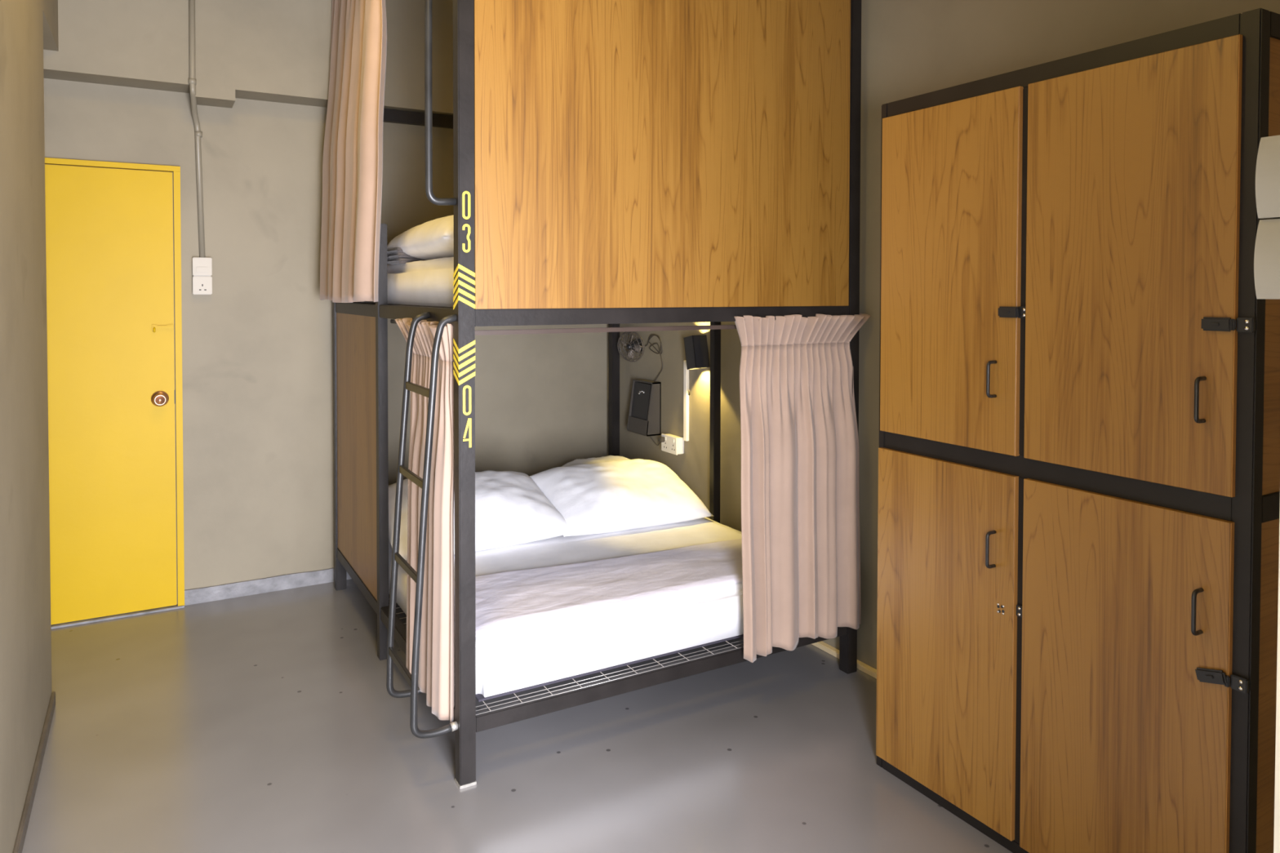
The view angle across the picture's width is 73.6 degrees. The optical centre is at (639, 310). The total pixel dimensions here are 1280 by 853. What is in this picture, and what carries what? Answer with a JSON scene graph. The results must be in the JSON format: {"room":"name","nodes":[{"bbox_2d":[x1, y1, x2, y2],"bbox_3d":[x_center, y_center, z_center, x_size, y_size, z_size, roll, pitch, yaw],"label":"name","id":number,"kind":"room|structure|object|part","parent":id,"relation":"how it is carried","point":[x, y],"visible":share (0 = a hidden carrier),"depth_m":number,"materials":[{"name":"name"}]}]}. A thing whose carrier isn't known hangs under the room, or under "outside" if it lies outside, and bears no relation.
{"room":"dormitory","nodes":[
{"label":"dormitory","id":0,"kind":"room"},
{"bbox_2d":[0,0,52,852],"bbox_3d":[-1.471,-0.037,0.936,0.979,3.030,4.388,-1,1,-30],"label":"wall","id":1,"kind":"structure","parent":0,"point":[25,631],"depth_m":2.46,"materials":[{"name":"grey paint"}]},
{"bbox_2d":[12,691,55,852],"bbox_3d":[-1.088,1.446,1.292,0.012,0.050,4.168,-1,1,-30],"label":"baseboard","id":2,"kind":"structure","parent":1,"relation":"attached to","point":[22,830],"depth_m":2.55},
{"bbox_2d":[42,0,58,51],"bbox_3d":[-2.483,-1.347,3.074,0.573,0.506,0.978,-1,1,-30],"label":"trim","id":3,"kind":"structure","parent":1,"relation":"attached to","point":[50,7],"depth_m":3.44,"materials":[{"name":"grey paint"}]},
{"bbox_2d":[192,257,212,275],"bbox_3d":[-2.083,-0.209,4.070,0.082,0.086,0.010,-1,1,-30],"label":"switch plate","id":4,"kind":"object","parent":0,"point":[202,266],"depth_m":4.06,"materials":[{"name":"beige plastic"}]},
{"bbox_2d":[44,78,608,604],"bbox_3d":[-1.734,-0.113,4.430,4.400,3.030,0.200,-1,1,-30],"label":"wall","id":5,"kind":"structure","parent":0,"point":[257,350],"depth_m":4.26,"materials":[{"name":"grey paint"}]},
{"bbox_2d":[44,157,184,629],"bbox_3d":[-2.602,0.371,3.777,1.027,2.088,0.100,-1,1,-30],"label":"door","id":6,"kind":"structure","parent":5,"relation":"in","point":[113,397],"depth_m":3.91,"materials":[{"name":"yellow paint"}]},
{"bbox_3d":[-2.230,0.413,3.974,0.074,0.074,0.070,-1,1,-30],"label":"knob","id":7,"kind":"part","parent":6,"relation":"part of","materials":[{"name":"orange metal"}]},
{"bbox_2d":[188,0,204,257],"bbox_3d":[-2.070,-0.933,3.980,0.045,1.368,0.226,0,1,-18],"label":"conduit pipe","id":8,"kind":"object","parent":5,"relation":"attached to","point":[192,80],"visible":1,"depth_m":4.06,"materials":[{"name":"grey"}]},
{"bbox_2d":[192,257,212,294],"bbox_3d":[-2.090,-0.165,4.083,0.082,0.176,0.046,-1,1,-30],"label":"wall socket","id":9,"kind":"object","parent":5,"relation":"attached to","point":[202,266],"visible":1,"depth_m":4.07,"materials":[{"name":"beige plastic"}]},
{"bbox_3d":[-2.083,-0.120,4.072,0.082,0.086,0.010,-1,1,-30],"label":"socket plate","id":10,"kind":"part","parent":9,"relation":"part of","materials":[{"name":"beige plastic"}]},
{"bbox_2d":[43,0,453,115],"bbox_3d":[-1.738,-1.303,4.176,3.762,0.639,0.191,-1,1,-30],"label":"beam","id":11,"kind":"structure","parent":5,"relation":"attached to","point":[273,51],"depth_m":4.00,"materials":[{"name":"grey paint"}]},
{"bbox_2d":[184,567,351,605],"bbox_3d":[-1.169,1.362,4.664,2.324,0.074,0.014,-1,1,-30],"label":"baseboard","id":12,"kind":"structure","parent":5,"relation":"attached to","point":[287,581],"depth_m":4.24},
{"bbox_2d":[22,578,1012,852],"bbox_3d":[-0.452,1.512,2.225,4.400,0.120,5.750,-1,1,-30],"label":"floor","id":13,"kind":"structure","parent":0,"point":[265,722],"depth_m":2.76,"materials":[{"name":"grey concrete"}]},
{"bbox_2d":[333,0,861,789],"bbox_3d":[-0.396,-0.088,3.790,1.770,3.012,2.021,-1,1,-30],"label":"bunk bed","id":14,"kind":"object","parent":13,"relation":"on","point":[615,162],"visible":0.86,"depth_m":2.88,"materials":[{"name":"black metal"}]},
{"bbox_3d":[-1.510,0.188,4.294,0.050,2.435,0.050,-1,1,-30],"label":"post","id":15,"kind":"part","parent":14,"relation":"part of","materials":[{"name":"black metal"}]},
{"bbox_2d":[320,0,386,302],"bbox_3d":[-1.281,-0.790,3.747,0.127,1.511,1.101,-1,1,-30],"label":"curtain","id":16,"kind":"object","parent":14,"relation":"hanging from","point":[353,158],"visible":1,"depth_m":3.58,"materials":[{"name":"beige fabric"}]},
{"bbox_3d":[-1.285,0.607,3.892,0.016,1.178,0.886,-1,1,-30],"label":"panel","id":17,"kind":"part","parent":14,"relation":"part of","materials":[{"name":"brown wood"}]},
{"bbox_3d":[-1.050,0.536,3.487,0.038,1.775,0.048,-1,1,-30],"label":"post","id":18,"kind":"part","parent":14,"relation":"part of","materials":[{"name":"black metal"}]},
{"bbox_3d":[-0.764,0.053,3.045,0.008,0.015,0.985,-1,1,-30],"label":"curtain rod","id":19,"kind":"part","parent":14,"relation":"part of","materials":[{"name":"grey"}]},
{"bbox_3d":[-1.020,0.003,3.435,0.042,0.052,1.919,-1,1,-30],"label":"rail","id":20,"kind":"part","parent":14,"relation":"part of","materials":[{"name":"black metal"}]},
{"bbox_3d":[-1.024,1.233,3.461,0.038,0.054,1.919,-1,1,-30],"label":"rail","id":21,"kind":"part","parent":14,"relation":"part of","materials":[{"name":"black metal"}]},
{"bbox_2d":[361,257,453,306],"bbox_3d":[-0.341,-0.118,3.823,1.512,0.171,1.888,-1,1,-30],"label":"mattress","id":22,"kind":"object","parent":14,"relation":"on","point":[429,282],"visible":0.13,"depth_m":3.11,"materials":[{"name":"white fabric"}]},
{"bbox_2d":[386,247,426,264],"bbox_3d":[-0.962,-0.225,3.566,0.162,0.066,0.252,-1,1,-30],"label":"folded towel","id":23,"kind":"object","parent":22,"relation":"on","point":[394,255],"visible":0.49,"depth_m":3.46,"materials":[{"name":"grey fabric"}]},
{"bbox_2d":[386,214,453,260],"bbox_3d":[-0.650,-0.284,3.391,0.549,0.181,0.995,-1,1,-30],"label":"pillow","id":24,"kind":"object","parent":22,"relation":"on","point":[434,238],"visible":0.27,"depth_m":3.15,"materials":[{"name":"white fabric"}]},
{"bbox_3d":[-0.759,0.639,2.807,0.148,1.270,0.022,-1,1,-30],"label":"rail","id":25,"kind":"part","parent":14,"relation":"part of","materials":[{"name":"grey metal"}]},
{"bbox_3d":[-0.828,-1.006,4.657,1.515,0.060,0.043,-1,1,-30],"label":"rail","id":26,"kind":"part","parent":14,"relation":"part of","materials":[{"name":"black metal"}]},
{"bbox_2d":[395,317,454,723],"bbox_3d":[-0.714,0.648,2.853,0.082,1.238,0.558,-1,1,-30],"label":"curtain","id":27,"kind":"object","parent":14,"relation":"hanging from","point":[437,647],"visible":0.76,"depth_m":2.68,"materials":[{"name":"beige fabric"}]},
{"bbox_3d":[-0.591,-0.770,2.536,0.096,0.914,0.022,-1,1,-30],"label":"grab handle","id":28,"kind":"part","parent":14,"relation":"part of","materials":[{"name":"grey metal"}]},
{"bbox_3d":[-0.530,-0.066,2.579,0.050,3.004,0.050,-1,1,-30],"label":"post","id":29,"kind":"part","parent":14,"relation":"part of","materials":[{"name":"black metal"}]},
{"bbox_2d":[388,517,743,702],"bbox_3d":[-0.332,1.107,3.857,1.508,0.196,1.875,-1,1,-30],"label":"mattress","id":30,"kind":"object","parent":14,"relation":"on","point":[515,660],"visible":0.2,"depth_m":3.03,"materials":[{"name":"white fabric"}]},
{"bbox_2d":[388,470,567,559],"bbox_3d":[-0.758,0.879,3.804,0.801,0.267,0.552,-1,1,-30],"label":"pillow","id":31,"kind":"object","parent":30,"relation":"on","point":[511,509],"visible":0.53,"depth_m":3.70,"materials":[{"name":"white fabric"}]},
{"bbox_2d":[561,455,629,466],"bbox_3d":[-0.188,0.889,4.547,0.514,0.209,0.475,-1,1,-30],"label":"pillow","id":32,"kind":"object","parent":30,"relation":"on","point":[610,458],"visible":0.16,"depth_m":4.54,"materials":[{"name":"white fabric"}]},
{"bbox_2d":[453,538,742,636],"bbox_3d":[-0.018,1.010,3.305,1.469,0.022,0.549,-1,1,-30],"label":"duvet","id":33,"kind":"object","parent":30,"relation":"on","point":[504,601],"visible":0.77,"depth_m":3.15,"materials":[{"name":"white fabric"}]},
{"bbox_2d":[528,458,713,536],"bbox_3d":[-0.105,0.884,4.139,0.770,0.250,0.516,-1,1,-27],"label":"pillow","id":34,"kind":"object","parent":30,"relation":"on","point":[616,495],"visible":0.94,"depth_m":4.00,"materials":[{"name":"white fabric"}]},
{"bbox_3d":[0.134,0.062,3.002,1.511,0.015,0.014,-1,1,-30],"label":"curtain rod","id":35,"kind":"part","parent":14,"relation":"part of","materials":[{"name":"grey metal"}]},
{"bbox_3d":[-0.151,0.173,5.072,0.050,2.435,0.050,-1,1,-30],"label":"post","id":36,"kind":"part","parent":14,"relation":"part of","materials":[{"name":"black metal"}]},
{"bbox_3d":[0.147,1.255,2.998,1.515,0.050,0.045,-1,1,-30],"label":"rail","id":37,"kind":"part","parent":14,"relation":"part of","materials":[{"name":"black metal"}]},
{"bbox_3d":[0.149,0.015,2.970,1.515,0.052,0.042,-1,1,-30],"label":"rail","id":38,"kind":"part","parent":14,"relation":"part of","materials":[{"name":"black metal"}]},
{"bbox_3d":[0.156,-0.768,2.940,1.506,1.514,0.018,-1,1,-30],"label":"panel","id":39,"kind":"part","parent":14,"relation":"part of","materials":[{"name":"brown wood"}]},
{"bbox_3d":[0.371,0.691,4.206,0.040,1.440,0.040,-1,1,-30],"label":"post","id":40,"kind":"part","parent":14,"relation":"part of","materials":[{"name":"black metal"}]},
{"bbox_2d":[734,313,871,662],"bbox_3d":[0.628,0.629,3.210,0.650,1.232,0.117,-1,1,-30],"label":"curtain","id":41,"kind":"object","parent":14,"relation":"hanging from","point":[800,453],"visible":1,"depth_m":3.17,"materials":[{"name":"beige fabric"}]},
{"bbox_3d":[0.829,-0.077,3.358,0.050,3.012,0.050,-1,1,-30],"label":"post","id":42,"kind":"part","parent":14,"relation":"part of","materials":[{"name":"black metal"}]},
{"bbox_2d":[875,8,1279,852],"bbox_3d":[1.180,0.408,2.333,0.478,2.088,1.055,-1,1,-30],"label":"tall cabinet","id":43,"kind":"object","parent":13,"relation":"on","point":[1078,513],"visible":1,"depth_m":2.08,"materials":[{"name":"brown wood"}]},
{"bbox_3d":[0.875,0.921,2.481,0.018,0.974,0.487,-1,1,-30],"label":"door","id":44,"kind":"part","parent":43,"relation":"part of","materials":[{"name":"brown wood"}]},
{"bbox_3d":[0.878,-0.106,2.456,0.018,0.971,0.481,-1,1,-30],"label":"door","id":45,"kind":"part","parent":43,"relation":"part of","materials":[{"name":"brown wood"}]},
{"bbox_3d":[0.945,0.644,2.302,0.036,0.101,0.009,-1,1,-30],"label":"handle","id":46,"kind":"part","parent":43,"relation":"part of","materials":[{"name":"black plastic"}]},
{"bbox_3d":[0.945,0.184,2.295,0.036,0.101,0.009,-1,1,-30],"label":"handle","id":47,"kind":"part","parent":43,"relation":"part of","materials":[{"name":"black plastic"}]},
{"bbox_3d":[1.132,0.931,2.033,0.018,0.974,0.493,-1,1,-30],"label":"door","id":48,"kind":"part","parent":43,"relation":"part of","materials":[{"name":"brown wood"}]},
{"bbox_3d":[1.133,-0.096,2.011,0.018,0.971,0.493,-1,1,-30],"label":"door","id":49,"kind":"part","parent":43,"relation":"part of","materials":[{"name":"brown wood"}]},
{"bbox_3d":[1.205,0.652,1.849,0.036,0.101,0.009,-1,1,-30],"label":"handle","id":50,"kind":"part","parent":43,"relation":"part of","materials":[{"name":"black plastic"}]},
{"bbox_3d":[1.206,0.193,1.839,0.036,0.101,0.009,-1,1,-30],"label":"handle","id":51,"kind":"part","parent":43,"relation":"part of","materials":[{"name":"black plastic"}]},
{"bbox_3d":[1.458,0.936,1.906,0.350,0.978,0.006,-1,1,-30],"label":"panel","id":52,"kind":"part","parent":43,"relation":"part of","materials":[{"name":"brown wood"}]},
{"bbox_3d":[1.460,-0.092,1.884,0.350,0.964,0.006,-1,1,-30],"label":"panel","id":53,"kind":"part","parent":43,"relation":"part of","materials":[{"name":"brown wood"}]},
{"bbox_2d":[619,0,1279,669],"bbox_3d":[1.239,-0.077,2.990,0.200,3.030,5.257,-1,1,-30],"label":"wall","id":54,"kind":"structure","parent":0,"point":[910,48],"depth_m":3.34,"materials":[{"name":"grey paint"}]},
{"bbox_2d":[617,331,662,382],"bbox_3d":[-0.001,0.257,4.827,0.128,0.281,0.330,-1,1,-30],"label":"wall fan","id":55,"kind":"object","parent":54,"relation":"attached to","point":[633,346],"depth_m":4.87,"materials":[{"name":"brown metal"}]},
{"bbox_3d":[0.061,0.265,4.813,0.020,0.265,0.243,-1,1,-30],"label":"fan cord","id":56,"kind":"part","parent":55,"relation":"part of","materials":[{"name":"black plastic"}]},
{"bbox_2d":[626,378,661,436],"bbox_3d":[0.022,0.544,4.827,0.095,0.295,0.220,-1,1,-30],"label":"wall box","id":57,"kind":"object","parent":54,"relation":"attached to","point":[644,418],"visible":1,"depth_m":4.77,"materials":[{"name":"grey plastic"}]},
{"bbox_3d":[-0.031,0.542,4.919,0.095,0.295,0.008,-1,1,-30],"label":"plate","id":58,"kind":"part","parent":57,"relation":"part of","materials":[{"name":"grey plastic"}]},
{"bbox_3d":[0.039,0.400,4.834,0.056,0.008,0.220,-1,1,-30],"label":"plate","id":59,"kind":"part","parent":57,"relation":"part of","materials":[{"name":"grey plastic"}]},
{"bbox_3d":[0.061,0.544,4.849,0.006,0.295,0.220,-1,1,-30],"label":"plate","id":60,"kind":"part","parent":57,"relation":"part of","materials":[{"name":"grey plastic"}]},
{"bbox_3d":[0.075,0.546,4.735,0.095,0.295,0.008,-1,1,-30],"label":"plate","id":61,"kind":"part","parent":57,"relation":"part of","materials":[{"name":"grey plastic"}]},
{"bbox_2d":[658,433,684,455],"bbox_3d":[0.166,0.718,4.597,0.078,0.093,0.158,-1,1,-30],"label":"double socket","id":62,"kind":"object","parent":54,"relation":"attached to","point":[670,443],"visible":1,"depth_m":4.57,"materials":[{"name":"white plastic"}]},
{"bbox_3d":[0.160,0.718,4.594,0.010,0.093,0.158,-1,1,-30],"label":"socket plate","id":63,"kind":"part","parent":62,"relation":"part of","materials":[{"name":"white plastic"}]},
{"bbox_2d":[683,360,688,440],"bbox_3d":[0.246,0.476,4.516,0.018,0.425,0.030,-1,1,-30],"label":"cable trunking","id":64,"kind":"object","parent":54,"relation":"attached to","point":[686,372],"visible":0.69,"depth_m":4.51,"materials":[{"name":"white plastic"}]},
{"bbox_2d":[684,334,710,395],"bbox_3d":[0.284,0.282,4.364,0.096,0.318,0.157,-1,1,-30],"label":"reading lamp","id":65,"kind":"object","parent":54,"relation":"attached to","point":[696,352],"depth_m":4.31,"materials":[{"name":"black plastic"}]},
{"bbox_3d":[0.257,0.372,4.424,0.010,0.134,0.010,-1,1,-30],"label":"pull cord","id":66,"kind":"part","parent":65,"relation":"part of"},
{"bbox_2d":[811,640,876,679],"bbox_3d":[1.087,1.426,3.051,0.030,0.022,5.017,-1,1,-30],"label":"trim","id":67,"kind":"structure","parent":54,"relation":"attached to","point":[863,667],"depth_m":3.50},
{"bbox_2d":[1273,515,1279,852],"bbox_3d":[1.263,-0.037,1.111,1.627,3.030,0.232,-1,1,-30],"label":"doorway","id":68,"kind":"structure","parent":54,"relation":"in","point":[1277,793],"depth_m":0.92,"materials":[{"name":"white paint"}]},
{"bbox_2d":[1253,134,1279,298],"bbox_3d":[0.684,-0.094,0.852,0.070,0.166,0.096,-1,1,-30],"label":"light switch","id":69,"kind":"object","parent":68,"relation":"attached to","point":[1267,246],"visible":1,"depth_m":0.87,"materials":[{"name":"grey plastic"}]}
]}

